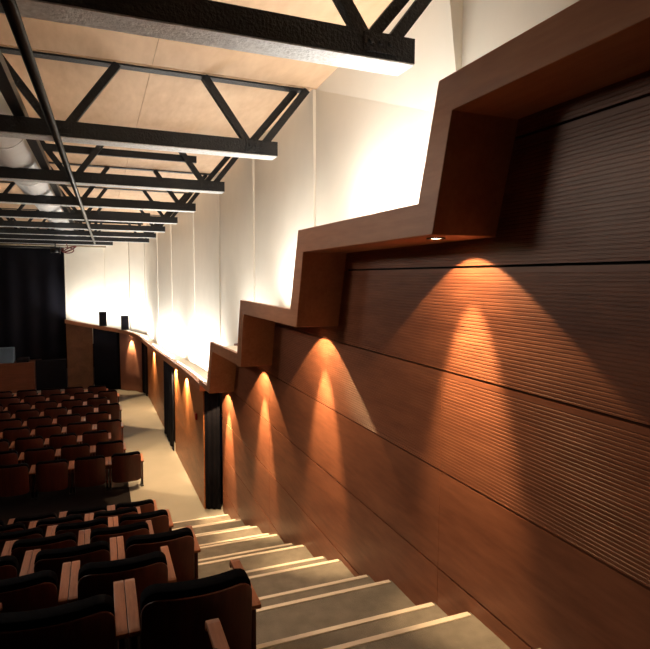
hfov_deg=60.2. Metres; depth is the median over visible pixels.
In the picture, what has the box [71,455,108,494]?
chair
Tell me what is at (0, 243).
pipe
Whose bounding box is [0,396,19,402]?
cushion
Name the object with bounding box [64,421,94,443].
chair
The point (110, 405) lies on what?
cushion
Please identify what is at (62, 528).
cushion
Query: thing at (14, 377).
stage
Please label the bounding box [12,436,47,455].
chair
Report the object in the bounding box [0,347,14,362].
box
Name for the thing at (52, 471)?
cushion
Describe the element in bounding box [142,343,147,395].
curtain
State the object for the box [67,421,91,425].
cushion
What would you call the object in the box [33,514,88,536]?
chair
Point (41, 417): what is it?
cushion
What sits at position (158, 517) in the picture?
cushion
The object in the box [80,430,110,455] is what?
chair
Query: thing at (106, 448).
chair
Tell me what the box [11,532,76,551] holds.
cushion
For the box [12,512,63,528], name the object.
chair
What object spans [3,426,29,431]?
cushion
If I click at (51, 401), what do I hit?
cushion
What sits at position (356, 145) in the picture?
wall
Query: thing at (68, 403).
chair
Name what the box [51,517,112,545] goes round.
chair
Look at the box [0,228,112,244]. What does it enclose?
roof truss
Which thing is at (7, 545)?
chair
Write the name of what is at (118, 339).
wall
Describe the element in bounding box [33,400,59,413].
chair
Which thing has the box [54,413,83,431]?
chair
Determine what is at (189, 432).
wall
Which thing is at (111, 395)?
chair
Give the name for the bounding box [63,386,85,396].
chair
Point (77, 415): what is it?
cushion
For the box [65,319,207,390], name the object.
trim
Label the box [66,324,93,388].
wall
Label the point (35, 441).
cushion
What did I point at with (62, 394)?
cushion
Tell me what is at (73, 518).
cushion
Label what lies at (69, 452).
chair
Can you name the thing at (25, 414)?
chair
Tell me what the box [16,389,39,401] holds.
chair
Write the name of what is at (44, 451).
cushion
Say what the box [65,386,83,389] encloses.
cushion
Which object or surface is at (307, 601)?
flight
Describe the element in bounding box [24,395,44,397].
cushion
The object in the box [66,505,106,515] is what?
cushion
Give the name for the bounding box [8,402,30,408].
cushion
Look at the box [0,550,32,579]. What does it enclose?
chair
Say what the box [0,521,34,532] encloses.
chair
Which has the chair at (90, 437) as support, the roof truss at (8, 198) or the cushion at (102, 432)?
the cushion at (102, 432)
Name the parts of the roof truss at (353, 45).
gusset plate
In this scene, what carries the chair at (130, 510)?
on the floor at (138, 637)
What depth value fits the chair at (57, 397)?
15.78 m
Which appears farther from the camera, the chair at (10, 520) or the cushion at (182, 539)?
the chair at (10, 520)
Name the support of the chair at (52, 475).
on the floor at (166, 481)
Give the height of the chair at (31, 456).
0.726 m
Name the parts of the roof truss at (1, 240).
flange plate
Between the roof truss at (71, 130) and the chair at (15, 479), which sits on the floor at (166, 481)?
the chair at (15, 479)
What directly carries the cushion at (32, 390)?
on the chair at (21, 394)
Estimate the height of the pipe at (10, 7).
0.059 m
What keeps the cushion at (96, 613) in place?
on the chair at (93, 622)
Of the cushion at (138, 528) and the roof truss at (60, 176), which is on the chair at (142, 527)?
the cushion at (138, 528)
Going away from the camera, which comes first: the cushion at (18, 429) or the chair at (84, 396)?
the cushion at (18, 429)
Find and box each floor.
[0,372,224,524]
[116,635,140,648]
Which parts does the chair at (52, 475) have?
panel, panel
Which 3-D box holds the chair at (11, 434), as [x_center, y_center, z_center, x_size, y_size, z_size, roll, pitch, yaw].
[-6.829,2.596,12.477,0.629,0.726,0.602,-2,5,-22]
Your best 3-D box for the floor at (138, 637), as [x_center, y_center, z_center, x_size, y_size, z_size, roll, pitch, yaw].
[-3.635,2.067,1.986,6.792,3.640,11.784,-2,5,-22]
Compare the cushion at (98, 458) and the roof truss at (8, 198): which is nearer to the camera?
the roof truss at (8, 198)
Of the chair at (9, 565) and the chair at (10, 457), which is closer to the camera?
the chair at (9, 565)
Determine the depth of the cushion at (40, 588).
3.21 m
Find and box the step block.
[35,359,66,390]
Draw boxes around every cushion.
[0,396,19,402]
[0,418,21,422]
[0,450,17,455]
[0,463,29,487]
[0,522,25,531]
[0,527,43,539]
[0,555,18,576]
[0,570,58,605]
[0,594,114,631]
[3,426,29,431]
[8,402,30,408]
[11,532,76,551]
[14,512,56,522]
[15,409,38,413]
[15,436,43,446]
[17,389,36,391]
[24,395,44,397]
[24,446,54,455]
[27,416,51,419]
[34,541,109,564]
[35,400,56,403]
[35,424,61,433]
[36,459,68,482]
[36,514,82,526]
[41,388,60,390]
[44,406,66,410]
[49,433,76,438]
[50,393,69,395]
[55,518,107,533]
[57,413,80,417]
[61,398,82,402]
[61,443,89,448]
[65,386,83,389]
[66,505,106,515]
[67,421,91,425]
[72,405,93,408]
[74,391,93,394]
[74,455,104,462]
[78,551,166,580]
[82,430,107,435]
[86,411,108,415]
[87,397,106,400]
[90,521,148,539]
[93,507,137,519]
[96,440,122,445]
[97,419,120,423]
[98,390,116,393]
[98,403,119,407]
[111,451,140,457]
[116,499,153,509]
[119,509,167,524]
[125,527,193,550]
[140,568,250,627]
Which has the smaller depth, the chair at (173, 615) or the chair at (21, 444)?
the chair at (173, 615)
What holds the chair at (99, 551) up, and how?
on the floor at (138, 637)
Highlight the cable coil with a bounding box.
[61,243,76,253]
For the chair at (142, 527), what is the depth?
5.17 m
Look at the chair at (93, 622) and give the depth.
2.42 m
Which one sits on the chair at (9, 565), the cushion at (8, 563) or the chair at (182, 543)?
the cushion at (8, 563)
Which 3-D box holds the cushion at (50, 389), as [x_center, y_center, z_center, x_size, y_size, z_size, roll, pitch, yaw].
[-8.104,2.147,16.598,0.518,0.526,0.186,-2,5,-22]
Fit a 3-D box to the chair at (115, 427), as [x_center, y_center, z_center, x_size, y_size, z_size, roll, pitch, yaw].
[-5.069,2.548,13.185,0.629,0.726,0.602,-2,5,-22]
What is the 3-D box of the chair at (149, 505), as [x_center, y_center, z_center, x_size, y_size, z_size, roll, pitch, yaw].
[-2.773,2.858,8.179,0.629,0.726,0.602,-2,5,-22]
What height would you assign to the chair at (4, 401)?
0.726 m
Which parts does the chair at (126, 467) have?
panel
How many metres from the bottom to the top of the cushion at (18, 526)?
0.526 m
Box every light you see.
[152,344,173,358]
[177,361,204,380]
[426,237,445,239]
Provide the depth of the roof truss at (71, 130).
4.89 m
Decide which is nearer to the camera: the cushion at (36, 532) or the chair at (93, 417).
the cushion at (36, 532)
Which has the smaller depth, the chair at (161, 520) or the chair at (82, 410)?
the chair at (161, 520)
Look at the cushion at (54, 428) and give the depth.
12.44 m
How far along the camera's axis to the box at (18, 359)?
19.51 m
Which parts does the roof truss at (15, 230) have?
gusset plate, flange plate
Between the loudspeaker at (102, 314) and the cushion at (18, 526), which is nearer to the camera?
the cushion at (18, 526)
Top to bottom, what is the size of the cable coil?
0.367 m
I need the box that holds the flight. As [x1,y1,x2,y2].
[172,514,540,648]
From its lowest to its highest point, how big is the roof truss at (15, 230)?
0.682 m
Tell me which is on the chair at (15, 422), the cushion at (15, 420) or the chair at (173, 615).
the cushion at (15, 420)
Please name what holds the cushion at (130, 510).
on the chair at (130, 510)
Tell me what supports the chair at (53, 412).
on the floor at (166, 481)
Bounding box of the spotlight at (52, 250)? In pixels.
[50,242,60,253]
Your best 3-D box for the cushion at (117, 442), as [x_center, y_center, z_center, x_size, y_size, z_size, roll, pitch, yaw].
[-4.341,2.606,11.322,0.518,0.526,0.186,-2,5,-22]
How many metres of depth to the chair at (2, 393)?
16.08 m
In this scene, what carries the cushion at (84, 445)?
on the chair at (69, 452)
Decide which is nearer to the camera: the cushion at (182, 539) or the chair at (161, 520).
the cushion at (182, 539)
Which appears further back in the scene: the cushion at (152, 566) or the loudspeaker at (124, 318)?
the loudspeaker at (124, 318)
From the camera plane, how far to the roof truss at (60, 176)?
7.08 m
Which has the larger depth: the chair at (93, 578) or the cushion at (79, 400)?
the cushion at (79, 400)
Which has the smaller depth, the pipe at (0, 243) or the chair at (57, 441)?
the chair at (57, 441)
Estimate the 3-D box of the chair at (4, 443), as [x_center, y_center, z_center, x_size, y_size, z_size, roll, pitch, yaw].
[-6.760,2.674,11.536,0.629,0.726,0.602,-2,5,-22]
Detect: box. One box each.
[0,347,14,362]
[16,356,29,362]
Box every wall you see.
[0,234,93,366]
[54,0,578,414]
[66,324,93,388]
[117,332,175,442]
[147,347,206,508]
[222,70,649,648]
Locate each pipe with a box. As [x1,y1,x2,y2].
[0,0,95,244]
[0,243,105,247]
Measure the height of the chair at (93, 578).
0.726 m
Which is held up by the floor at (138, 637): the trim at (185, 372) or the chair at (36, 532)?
the chair at (36, 532)
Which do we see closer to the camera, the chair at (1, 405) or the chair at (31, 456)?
the chair at (31, 456)
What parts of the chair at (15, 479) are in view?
panel, armrest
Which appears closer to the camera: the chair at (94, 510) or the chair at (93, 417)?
the chair at (94, 510)
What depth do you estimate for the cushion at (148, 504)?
7.93 m
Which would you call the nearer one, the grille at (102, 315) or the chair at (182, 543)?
the chair at (182, 543)
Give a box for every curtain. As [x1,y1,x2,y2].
[0,248,66,359]
[93,328,117,388]
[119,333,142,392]
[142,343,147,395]
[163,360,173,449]
[204,391,220,508]
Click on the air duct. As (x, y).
(14, 152)
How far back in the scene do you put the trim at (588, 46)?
2.69 m
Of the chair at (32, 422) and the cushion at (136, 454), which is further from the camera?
the chair at (32, 422)
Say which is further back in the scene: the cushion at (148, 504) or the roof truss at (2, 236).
the roof truss at (2, 236)
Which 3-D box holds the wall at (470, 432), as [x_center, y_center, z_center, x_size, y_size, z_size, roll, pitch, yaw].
[0.598,1.283,3.774,0.057,4.883,12.407,-2,5,-22]
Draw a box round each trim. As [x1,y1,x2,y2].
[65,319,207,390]
[199,0,649,392]
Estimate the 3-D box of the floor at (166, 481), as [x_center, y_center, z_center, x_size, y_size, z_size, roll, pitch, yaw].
[-8.403,2.718,16.258,8.550,0.160,18.058,-2,5,-22]
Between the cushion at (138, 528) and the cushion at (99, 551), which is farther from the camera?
the cushion at (138, 528)
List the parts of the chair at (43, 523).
armrest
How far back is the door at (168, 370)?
13.65 m
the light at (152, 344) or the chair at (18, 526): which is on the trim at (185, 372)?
the light at (152, 344)
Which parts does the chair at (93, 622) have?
armrest, panel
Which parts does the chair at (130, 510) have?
armrest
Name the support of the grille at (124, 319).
attached to the loudspeaker at (124, 318)
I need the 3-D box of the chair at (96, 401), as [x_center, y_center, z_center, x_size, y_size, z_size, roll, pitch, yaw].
[-6.318,2.341,15.592,0.629,0.726,0.602,-2,5,-22]
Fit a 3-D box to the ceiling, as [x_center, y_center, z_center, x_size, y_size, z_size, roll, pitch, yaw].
[-6.151,-2.700,9.824,8.208,0.057,30.780,-2,5,-22]
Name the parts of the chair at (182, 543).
armrest, armrest, panel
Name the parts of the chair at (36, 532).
armrest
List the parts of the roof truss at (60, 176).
gusset plate, flange plate, gusset plate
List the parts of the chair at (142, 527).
armrest, armrest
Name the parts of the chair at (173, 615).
armrest, panel, armrest, panel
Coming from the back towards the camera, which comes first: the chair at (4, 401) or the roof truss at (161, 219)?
the chair at (4, 401)
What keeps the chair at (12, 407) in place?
on the floor at (166, 481)
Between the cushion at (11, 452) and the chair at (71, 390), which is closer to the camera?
the cushion at (11, 452)
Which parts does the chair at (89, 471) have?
panel, panel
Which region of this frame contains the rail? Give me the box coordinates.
[0,246,63,248]
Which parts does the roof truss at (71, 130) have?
gusset plate, flange plate, gusset plate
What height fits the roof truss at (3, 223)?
0.682 m
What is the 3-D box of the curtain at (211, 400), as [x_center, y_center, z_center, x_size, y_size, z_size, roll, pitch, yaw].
[-1.941,2.095,9.677,0.267,2.223,0.046,1,5,3]
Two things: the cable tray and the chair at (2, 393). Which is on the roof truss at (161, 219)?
the cable tray
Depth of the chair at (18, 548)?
4.94 m
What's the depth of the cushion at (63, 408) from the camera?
14.12 m
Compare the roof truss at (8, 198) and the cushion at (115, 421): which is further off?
the cushion at (115, 421)
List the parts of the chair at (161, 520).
armrest, armrest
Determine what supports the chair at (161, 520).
on the floor at (138, 637)
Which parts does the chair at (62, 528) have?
armrest, armrest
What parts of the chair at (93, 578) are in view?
armrest, armrest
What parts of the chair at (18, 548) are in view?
armrest, armrest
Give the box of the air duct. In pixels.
[0,91,72,235]
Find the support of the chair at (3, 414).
on the floor at (166, 481)
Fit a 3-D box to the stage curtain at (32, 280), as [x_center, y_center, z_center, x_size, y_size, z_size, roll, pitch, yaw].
[-11.638,-0.690,19.458,4.803,3.952,0.114,-2,5,-22]
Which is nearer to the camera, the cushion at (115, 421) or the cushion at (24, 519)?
the cushion at (24, 519)
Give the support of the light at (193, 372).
on the trim at (185, 372)
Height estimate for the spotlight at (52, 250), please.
0.370 m
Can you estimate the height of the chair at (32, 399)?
0.726 m
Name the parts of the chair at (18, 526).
armrest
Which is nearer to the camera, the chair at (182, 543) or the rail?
the chair at (182, 543)
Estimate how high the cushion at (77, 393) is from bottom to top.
0.526 m
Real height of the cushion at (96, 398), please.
0.526 m
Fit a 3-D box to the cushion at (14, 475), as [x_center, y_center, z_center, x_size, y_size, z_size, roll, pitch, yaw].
[-5.508,2.718,9.884,0.518,0.526,0.186,-2,5,-22]
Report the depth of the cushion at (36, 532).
5.71 m
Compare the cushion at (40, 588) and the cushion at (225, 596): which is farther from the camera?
the cushion at (40, 588)
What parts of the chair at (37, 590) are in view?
armrest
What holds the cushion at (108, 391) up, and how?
on the chair at (111, 395)
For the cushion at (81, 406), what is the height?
0.526 m
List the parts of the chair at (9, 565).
armrest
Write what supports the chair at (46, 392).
on the floor at (166, 481)
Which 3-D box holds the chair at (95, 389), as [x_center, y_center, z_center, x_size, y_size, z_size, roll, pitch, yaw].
[-7.002,2.199,17.256,0.629,0.726,0.602,-2,5,-22]
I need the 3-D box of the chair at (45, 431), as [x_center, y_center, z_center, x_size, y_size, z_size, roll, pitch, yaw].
[-6.242,2.580,12.713,0.629,0.726,0.602,-2,5,-22]
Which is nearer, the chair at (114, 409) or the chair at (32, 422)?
the chair at (32, 422)
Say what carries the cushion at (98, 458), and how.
on the chair at (89, 471)
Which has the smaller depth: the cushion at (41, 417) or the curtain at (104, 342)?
the cushion at (41, 417)
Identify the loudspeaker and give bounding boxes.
[99,311,106,325]
[121,315,128,329]
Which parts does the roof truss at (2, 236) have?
flange plate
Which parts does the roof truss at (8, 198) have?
gusset plate, flange plate, gusset plate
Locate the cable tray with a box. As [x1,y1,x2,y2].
[0,50,77,230]
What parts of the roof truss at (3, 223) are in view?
gusset plate, flange plate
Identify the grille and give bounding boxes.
[100,313,105,324]
[122,317,127,328]
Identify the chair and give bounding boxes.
[0,391,15,396]
[0,396,23,408]
[0,404,7,410]
[0,411,14,418]
[0,418,26,431]
[0,426,34,444]
[0,439,14,451]
[0,450,23,464]
[0,463,34,499]
[0,519,13,525]
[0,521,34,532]
[0,525,52,555]
[0,541,11,556]
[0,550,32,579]
[0,562,70,612]
[0,580,127,648]
[6,402,34,416]
[8,530,84,570]
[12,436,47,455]
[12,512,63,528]
[13,409,42,424]
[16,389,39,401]
[21,446,58,470]
[23,395,47,406]
[25,416,55,436]
[28,537,117,593]
[32,459,72,499]
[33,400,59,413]
[33,424,64,446]
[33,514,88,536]
[40,388,63,400]
[42,406,69,420]
[46,433,79,459]
[48,393,72,405]
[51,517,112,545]
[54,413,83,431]
[58,443,92,472]
[59,398,84,411]
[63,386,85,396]
[63,505,110,521]
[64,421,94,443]
[68,546,175,640]
[69,405,95,419]
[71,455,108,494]
[72,391,95,401]
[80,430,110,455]
[83,411,110,430]
[84,520,153,557]
[85,397,109,407]
[86,385,107,394]
[89,507,140,526]
[93,440,125,468]
[95,419,123,440]
[96,390,118,402]
[96,403,121,421]
[108,451,143,489]
[111,499,157,512]
[113,509,173,533]
[117,525,200,581]
[124,559,260,648]
[205,618,229,648]
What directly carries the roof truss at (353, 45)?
attached to the ceiling
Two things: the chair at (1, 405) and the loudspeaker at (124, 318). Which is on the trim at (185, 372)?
the loudspeaker at (124, 318)
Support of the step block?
on the floor at (166, 481)
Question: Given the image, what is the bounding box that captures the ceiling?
[0,0,391,229]
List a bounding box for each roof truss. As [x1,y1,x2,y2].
[0,0,431,75]
[0,46,309,159]
[0,140,238,193]
[0,162,208,212]
[0,181,192,223]
[0,204,173,231]
[0,208,160,237]
[0,219,150,242]
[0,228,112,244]
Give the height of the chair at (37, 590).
0.726 m
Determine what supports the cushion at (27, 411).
on the chair at (25, 414)
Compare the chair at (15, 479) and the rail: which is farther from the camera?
the rail
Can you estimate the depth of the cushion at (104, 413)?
13.66 m
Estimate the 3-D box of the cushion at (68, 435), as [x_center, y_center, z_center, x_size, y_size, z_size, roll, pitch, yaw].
[-5.514,2.558,11.821,0.518,0.526,0.186,-2,5,-22]
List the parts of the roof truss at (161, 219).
gusset plate, flange plate, gusset plate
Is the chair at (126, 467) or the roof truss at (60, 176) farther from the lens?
the chair at (126, 467)
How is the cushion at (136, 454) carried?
on the chair at (126, 467)
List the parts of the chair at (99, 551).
armrest, armrest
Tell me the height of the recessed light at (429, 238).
0.006 m
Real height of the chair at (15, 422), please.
0.726 m
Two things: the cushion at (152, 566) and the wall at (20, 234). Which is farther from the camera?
the wall at (20, 234)
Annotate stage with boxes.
[0,359,41,392]

